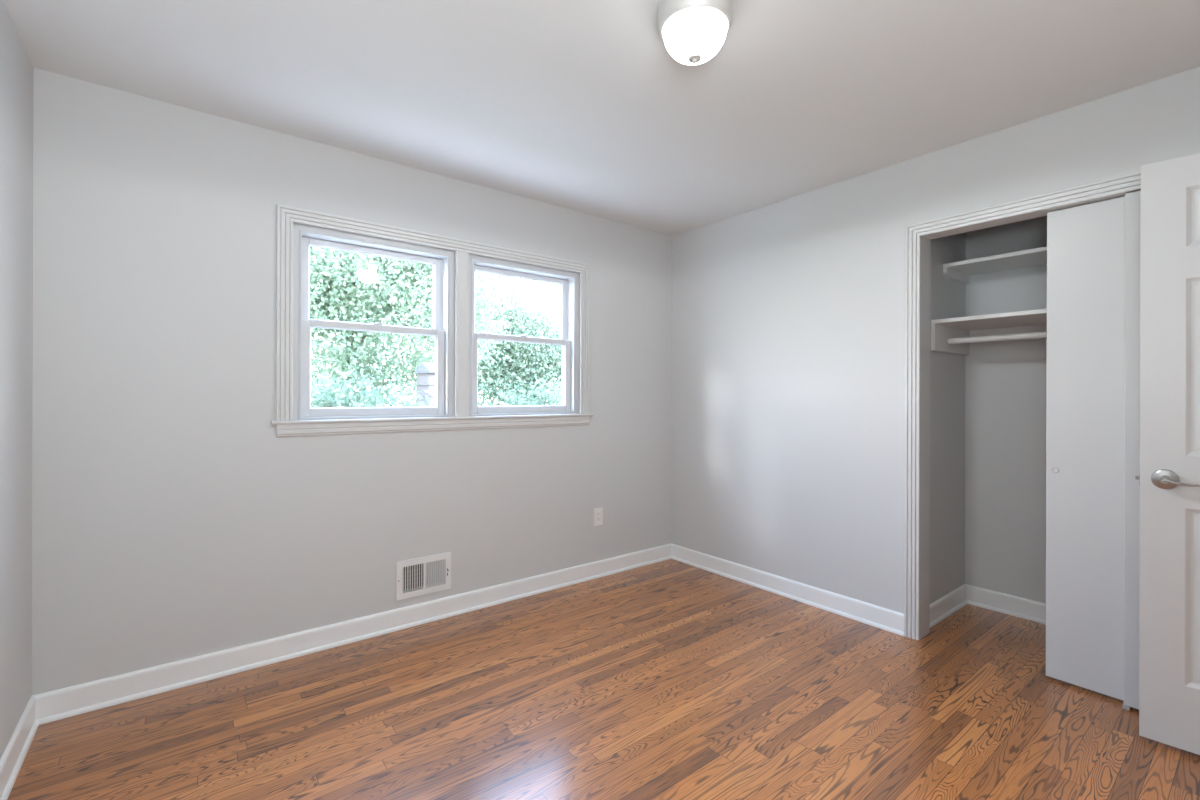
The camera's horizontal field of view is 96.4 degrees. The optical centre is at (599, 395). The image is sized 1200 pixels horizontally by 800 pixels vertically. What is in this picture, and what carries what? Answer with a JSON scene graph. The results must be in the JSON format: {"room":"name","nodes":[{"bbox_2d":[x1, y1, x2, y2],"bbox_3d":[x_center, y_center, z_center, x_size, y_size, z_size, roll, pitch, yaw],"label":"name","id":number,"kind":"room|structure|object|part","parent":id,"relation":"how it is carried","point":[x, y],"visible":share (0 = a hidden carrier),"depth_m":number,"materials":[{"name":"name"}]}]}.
{"room":"empty bedroom","nodes":[
{"label":"empty bedroom","id":0,"kind":"room"},
{"bbox_2d":[0,0,33,758],"bbox_3d":[-1.136,0.004,0.639,0.140,2.440,3.327,0,0,-38],"label":"wall","id":1,"kind":"structure","parent":0,"point":[16,67],"depth_m":1.78,"materials":[{"name":"grey paint"}]},
{"bbox_2d":[0,696,38,799],"bbox_3d":[-1.076,1.171,0.689,0.022,0.107,3.327,0,0,-38],"label":"baseboard","id":2,"kind":"structure","parent":1,"relation":"attached to","point":[11,761],"depth_m":1.77,"materials":[{"name":"white paint"}]},
{"bbox_2d":[32,68,671,694],"bbox_3d":[-0.541,0.006,3.308,4.370,2.440,0.140,0,0,-38],"label":"wall","id":3,"kind":"structure","parent":0,"point":[172,521],"depth_m":2.37,"materials":[{"name":"grey paint"}]},
{"bbox_2d":[32,544,670,724],"bbox_3d":[-0.778,1.171,3.021,3.369,0.107,0.022,0,0,-38],"label":"baseboard","id":4,"kind":"structure","parent":3,"relation":"attached to","point":[66,702],"depth_m":2.52,"materials":[{"name":"white paint"}]},
{"bbox_2d":[293,222,454,419],"bbox_3d":[-1.176,-0.353,2.822,0.822,0.940,0.140,0,0,-38],"label":"window","id":5,"kind":"structure","parent":3,"relation":"in","point":[304,236],"depth_m":2.77,"materials":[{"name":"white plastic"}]},
{"bbox_3d":[-1.189,-0.557,2.839,0.716,0.436,0.032,0,0,-38],"label":"sash","id":6,"kind":"part","parent":5,"relation":"part of","materials":[{"name":"white plastic"}]},
{"bbox_3d":[-1.165,-0.132,2.807,0.716,0.472,0.032,0,0,-38],"label":"sash","id":7,"kind":"part","parent":5,"relation":"part of","materials":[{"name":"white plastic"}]},
{"bbox_2d":[396,552,450,600],"bbox_3d":[-0.966,0.973,2.918,0.298,0.202,0.076,0,0,-38],"label":"air vent","id":8,"kind":"object","parent":3,"relation":"in","point":[432,570],"visible":1,"depth_m":2.90,"materials":[{"name":"white metal"}]},
{"bbox_2d":[271,414,592,436],"bbox_3d":[-0.783,0.156,3.023,1.840,0.076,0.050,0,0,-38],"label":"trim","id":9,"kind":"structure","parent":3,"relation":"attached to","point":[293,428],"depth_m":2.86,"materials":[{"name":"white paint"}]},
{"bbox_2d":[276,204,589,420],"bbox_3d":[-0.781,-0.379,3.018,1.795,0.996,0.018,0,0,-38],"label":"trim","id":10,"kind":"structure","parent":3,"relation":"attached to","point":[285,215],"depth_m":2.87,"materials":[{"name":"white paint"}]},
{"bbox_2d":[468,254,579,415],"bbox_3d":[-0.492,-0.351,3.358,0.810,0.940,0.140,0,0,-38],"label":"window","id":11,"kind":"structure","parent":3,"relation":"in","point":[569,282],"depth_m":3.40,"materials":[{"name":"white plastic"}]},
{"bbox_3d":[-0.505,-0.555,3.376,0.704,0.436,0.032,0,0,-38],"label":"sash","id":12,"kind":"part","parent":11,"relation":"part of","materials":[{"name":"white plastic"}]},
{"bbox_3d":[-0.481,-0.130,3.343,0.704,0.472,0.032,0,0,-38],"label":"sash","id":13,"kind":"part","parent":11,"relation":"part of","materials":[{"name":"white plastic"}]},
{"bbox_2d":[594,507,602,525],"bbox_3d":[-0.011,0.820,3.632,0.072,0.116,0.008,0,0,-38],"label":"wall outlet","id":14,"kind":"object","parent":3,"relation":"attached to","point":[598,512],"visible":1,"depth_m":3.63,"materials":[{"name":"white plastic"}]},
{"bbox_2d":[4,0,1199,235],"bbox_3d":[0.979,-1.270,1.373,4.370,0.120,5.057,0,0,-38],"label":"ceiling","id":15,"kind":"structure","parent":0,"point":[584,106],"depth_m":2.04,"materials":[{"name":"white paint"}]},
{"bbox_2d":[657,0,733,64],"bbox_3d":[0.294,-1.121,1.661,0.233,0.181,0.233,0,0,-38],"label":"ceiling light","id":16,"kind":"object","parent":15,"relation":"attached to","point":[692,32],"visible":1,"depth_m":1.60,"materials":[{"name":"white glass"}]},
{"bbox_2d":[7,559,1199,799],"bbox_3d":[0.972,1.280,1.373,4.370,0.100,5.057,0,0,-38],"label":"floor","id":17,"kind":"structure","parent":0,"point":[670,679],"depth_m":2.03,"materials":[{"name":"brown wood"}]},
{"bbox_2d":[1122,704,1130,709],"bbox_3d":[2.097,1.226,2.130,0.078,0.016,0.020,0,0,-38],"label":"guide","id":18,"kind":"object","parent":17,"relation":"on","point":[1126,707],"visible":0.48,"depth_m":2.11,"materials":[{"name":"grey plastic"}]},
{"bbox_2d":[671,66,1199,613],"bbox_3d":[1.615,0.012,2.796,0.115,2.440,3.327,0,0,-38],"label":"wall","id":19,"kind":"structure","parent":0,"point":[788,438],"depth_m":3.09,"materials":[{"name":"grey paint"}]},
{"bbox_2d":[671,543,903,635],"bbox_3d":[1.047,1.177,3.406,0.022,0.107,1.670,0,0,-38],"label":"baseboard","id":20,"kind":"structure","parent":19,"relation":"attached to","point":[892,621],"depth_m":3.21,"materials":[{"name":"white paint"}]},
{"bbox_2d":[920,215,1046,638],"bbox_3d":[2.128,0.203,2.152,0.127,2.062,1.544,0,0,-38],"label":"trim","id":21,"kind":"structure","parent":19,"relation":"attached to","point":[925,243],"depth_m":2.74,"materials":[{"name":"white paint"}]},
{"bbox_2d":[904,171,1140,639],"bbox_3d":[2.071,0.182,2.107,0.018,2.102,1.634,0,0,-38],"label":"trim","id":22,"kind":"structure","parent":19,"relation":"attached to","point":[1130,182],"depth_m":2.70,"materials":[{"name":"white paint"}]},
{"bbox_2d":[922,189,1140,239],"bbox_3d":[2.122,-0.805,2.145,0.095,0.006,1.500,0,0,-38],"label":"trim","id":23,"kind":"structure","parent":19,"relation":"attached to","point":[1043,212],"depth_m":2.44,"materials":[{"name":"white paint"}]},
{"bbox_2d":[1046,197,1124,700],"bbox_3d":[2.189,0.212,2.045,0.034,2.017,0.760,0,0,-38],"label":"door","id":24,"kind":"structure","parent":19,"relation":"in","point":[1086,243],"depth_m":2.23,"materials":[{"name":"grey paint"}]},
{"bbox_3d":[1.961,0.321,2.311,0.003,0.027,0.027,0,0,-38],"label":"finger pull","id":25,"kind":"part","parent":24,"relation":"part of","materials":[{"name":"grey paint"}]},
{"bbox_2d":[1124,191,1140,709],"bbox_3d":[2.314,0.213,1.827,0.030,2.017,0.756,0,0,-38],"label":"door","id":26,"kind":"structure","parent":19,"relation":"in","point":[1133,199],"depth_m":2.10,"materials":[{"name":"grey paint"}]},
{"bbox_2d":[930,232,965,603],"bbox_3d":[1.941,0.013,3.079,0.746,2.440,0.100,0,0,-38],"label":"wall","id":27,"kind":"structure","parent":0,"point":[948,296],"depth_m":3.03,"materials":[{"name":"grey paint"}]},
{"bbox_2d":[930,584,967,627],"bbox_3d":[1.936,1.179,2.999,0.646,0.107,0.022,0,0,-38],"label":"baseboard","id":28,"kind":"structure","parent":27,"relation":"attached to","point":[955,600],"depth_m":3.01,"materials":[{"name":"white paint"}]},
{"bbox_2d":[965,216,1046,602],"bbox_3d":[2.730,0.015,2.595,0.100,2.440,1.635,0,0,-38],"label":"wall","id":29,"kind":"structure","parent":0,"point":[1006,381],"depth_m":3.04,"materials":[{"name":"grey paint"}]},
{"bbox_2d":[931,309,1046,354],"bbox_3d":[2.491,-0.323,2.407,0.510,0.165,1.635,0,0,-38],"label":"closet shelf","id":30,"kind":"object","parent":29,"relation":"attached to","point":[942,330],"visible":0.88,"depth_m":2.89,"materials":[{"name":"white paint"}]},
{"bbox_2d":[948,332,1046,343],"bbox_3d":[2.450,-0.301,2.362,0.031,0.031,1.616,0,0,-38],"label":"closet rod","id":31,"kind":"object","parent":30,"relation":"attached to","point":[1034,335],"visible":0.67,"depth_m":2.81,"materials":[{"name":"white paint"}]},
{"bbox_2d":[943,246,1046,283],"bbox_3d":[2.556,-0.699,2.457,0.348,0.067,1.635,0,0,-38],"label":"closet shelf","id":32,"kind":"object","parent":29,"relation":"attached to","point":[960,271],"visible":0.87,"depth_m":2.92,"materials":[{"name":"white paint"}]},
{"bbox_2d":[966,584,1045,623],"bbox_3d":[2.679,1.182,2.557,0.022,0.107,1.635,0,0,-38],"label":"baseboard","id":33,"kind":"structure","parent":29,"relation":"attached to","point":[1024,608],"depth_m":3.03,"materials":[{"name":"white paint"}]},
{"bbox_3d":[1.592,0.012,0.587,4.370,2.440,0.120,0,0,-38],"label":"wall","id":34,"kind":"structure","parent":0,"visible":0},
{"bbox_2d":[1135,153,1199,754],"bbox_3d":[2.182,0.198,1.632,0.098,2.038,0.785,0,0,-43],"label":"door","id":35,"kind":"structure","parent":34,"relation":"in","point":[1168,477],"depth_m":1.86,"materials":[{"name":"white paint"}]},
{"bbox_3d":[1.960,0.292,1.860,0.040,0.069,0.069,0,0,-43],"label":"handle","id":36,"kind":"part","parent":35,"relation":"part of","materials":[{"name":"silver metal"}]},
{"bbox_3d":[1.975,0.292,1.803,0.023,0.028,0.130,0,0,-43],"label":"lever","id":37,"kind":"part","parent":35,"relation":"part of","materials":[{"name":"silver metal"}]},
{"label":"outside","id":38,"kind":"structure","parent":0,"visible":0},
{"bbox_3d":[-14.823,1.934,18.897,60.000,0.300,41.973,0,0,-38],"label":"ground","id":39,"kind":"structure","parent":38,"visible":0},
{"bbox_2d":[311,344,484,418],"bbox_3d":[-2.258,0.663,5.305,3.154,2.319,1.629,0,0,-38],"label":"leafy shrub","id":40,"kind":"object","parent":39,"relation":"on","point":[322,393],"visible":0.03,"depth_m":5.10,"materials":[{"name":"green plant"}]},
{"bbox_2d":[310,249,496,405],"bbox_3d":[-7.519,-1.487,13.064,11.815,7.292,2.856,0,0,-41],"label":"tree","id":41,"kind":"object","parent":39,"relation":"on","point":[380,338],"visible":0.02,"depth_m":14.20,"materials":[{"name":"green plant"}]},
{"bbox_2d":[310,246,522,406],"bbox_3d":[-3.583,-1.522,7.760,5.681,6.681,3.098,0,0,-42],"label":"broadleaf tree","id":42,"kind":"object","parent":39,"relation":"on","point":[335,299],"visible":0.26,"depth_m":7.42,"materials":[{"name":"green plant"}]},
{"bbox_2d":[414,362,434,405],"bbox_3d":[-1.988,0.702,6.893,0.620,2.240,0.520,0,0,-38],"label":"garden shed","id":43,"kind":"object","parent":39,"relation":"on","point":[425,371],"visible":0.06,"depth_m":6.63,"materials":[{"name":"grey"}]},
{"bbox_2d":[415,273,561,415],"bbox_3d":[-1.829,-0.828,12.684,5.600,5.302,2.495,0,0,-42],"label":"broadleaf tree","id":44,"kind":"object","parent":39,"relation":"on","point":[519,353],"visible":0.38,"depth_m":12.08,"materials":[{"name":"green plant"}]},
{"bbox_2d":[481,359,561,414],"bbox_3d":[-0.468,0.657,7.819,1.474,2.341,2.810,0,0,44],"label":"leafy shrub","id":45,"kind":"object","parent":39,"relation":"on","point":[547,399],"visible":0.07,"depth_m":7.34,"materials":[{"name":"green plant"}]}
]}

